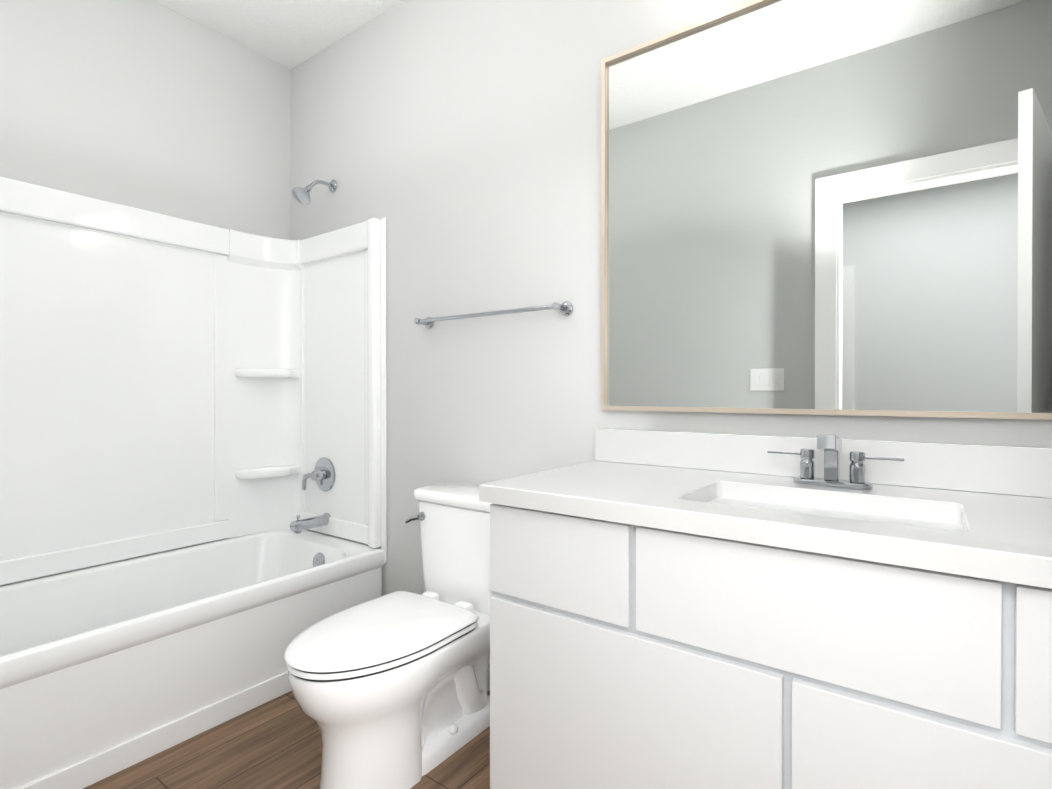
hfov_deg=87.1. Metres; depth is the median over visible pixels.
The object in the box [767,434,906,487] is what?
faucet
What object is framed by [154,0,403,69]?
ceiling
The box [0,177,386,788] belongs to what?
bathtub
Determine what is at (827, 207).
mirror glass
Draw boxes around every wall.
[0,0,290,585]
[291,0,1051,664]
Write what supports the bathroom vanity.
on the floor
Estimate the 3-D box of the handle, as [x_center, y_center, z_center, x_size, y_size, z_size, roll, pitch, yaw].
[-0.970,0.374,2.578,0.184,0.160,0.063,0,0,36]
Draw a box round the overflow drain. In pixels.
[313,553,324,566]
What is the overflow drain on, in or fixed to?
in the bathtub
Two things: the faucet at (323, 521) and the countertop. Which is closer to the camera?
the countertop
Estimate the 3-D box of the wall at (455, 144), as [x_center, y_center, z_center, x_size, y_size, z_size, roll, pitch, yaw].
[0.096,-0.273,1.925,3.065,2.700,0.120,0,0,36]
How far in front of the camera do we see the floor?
1.63 m
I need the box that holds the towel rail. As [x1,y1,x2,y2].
[414,301,572,328]
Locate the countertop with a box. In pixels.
[479,460,1051,591]
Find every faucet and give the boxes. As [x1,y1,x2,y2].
[290,513,330,533]
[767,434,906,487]
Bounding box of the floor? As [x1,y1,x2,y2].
[83,690,489,788]
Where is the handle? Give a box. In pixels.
[302,457,335,490]
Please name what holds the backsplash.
attached to the wall at (455, 144)
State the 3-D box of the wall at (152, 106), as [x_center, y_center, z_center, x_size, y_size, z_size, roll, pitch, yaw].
[-1.680,-0.274,2.190,0.120,2.700,1.780,0,0,36]
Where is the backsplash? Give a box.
[595,428,1051,495]
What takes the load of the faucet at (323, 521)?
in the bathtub
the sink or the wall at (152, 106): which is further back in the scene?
the wall at (152, 106)
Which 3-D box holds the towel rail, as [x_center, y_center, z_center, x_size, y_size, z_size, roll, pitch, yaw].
[-0.146,-0.283,1.979,0.688,0.048,0.075,0,0,36]
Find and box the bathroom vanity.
[490,504,1051,788]
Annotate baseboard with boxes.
[487,664,489,690]
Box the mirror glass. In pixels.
[601,0,1051,419]
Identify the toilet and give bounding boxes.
[284,482,491,788]
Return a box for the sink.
[707,492,954,527]
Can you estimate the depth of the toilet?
1.55 m
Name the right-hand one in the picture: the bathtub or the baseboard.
the baseboard

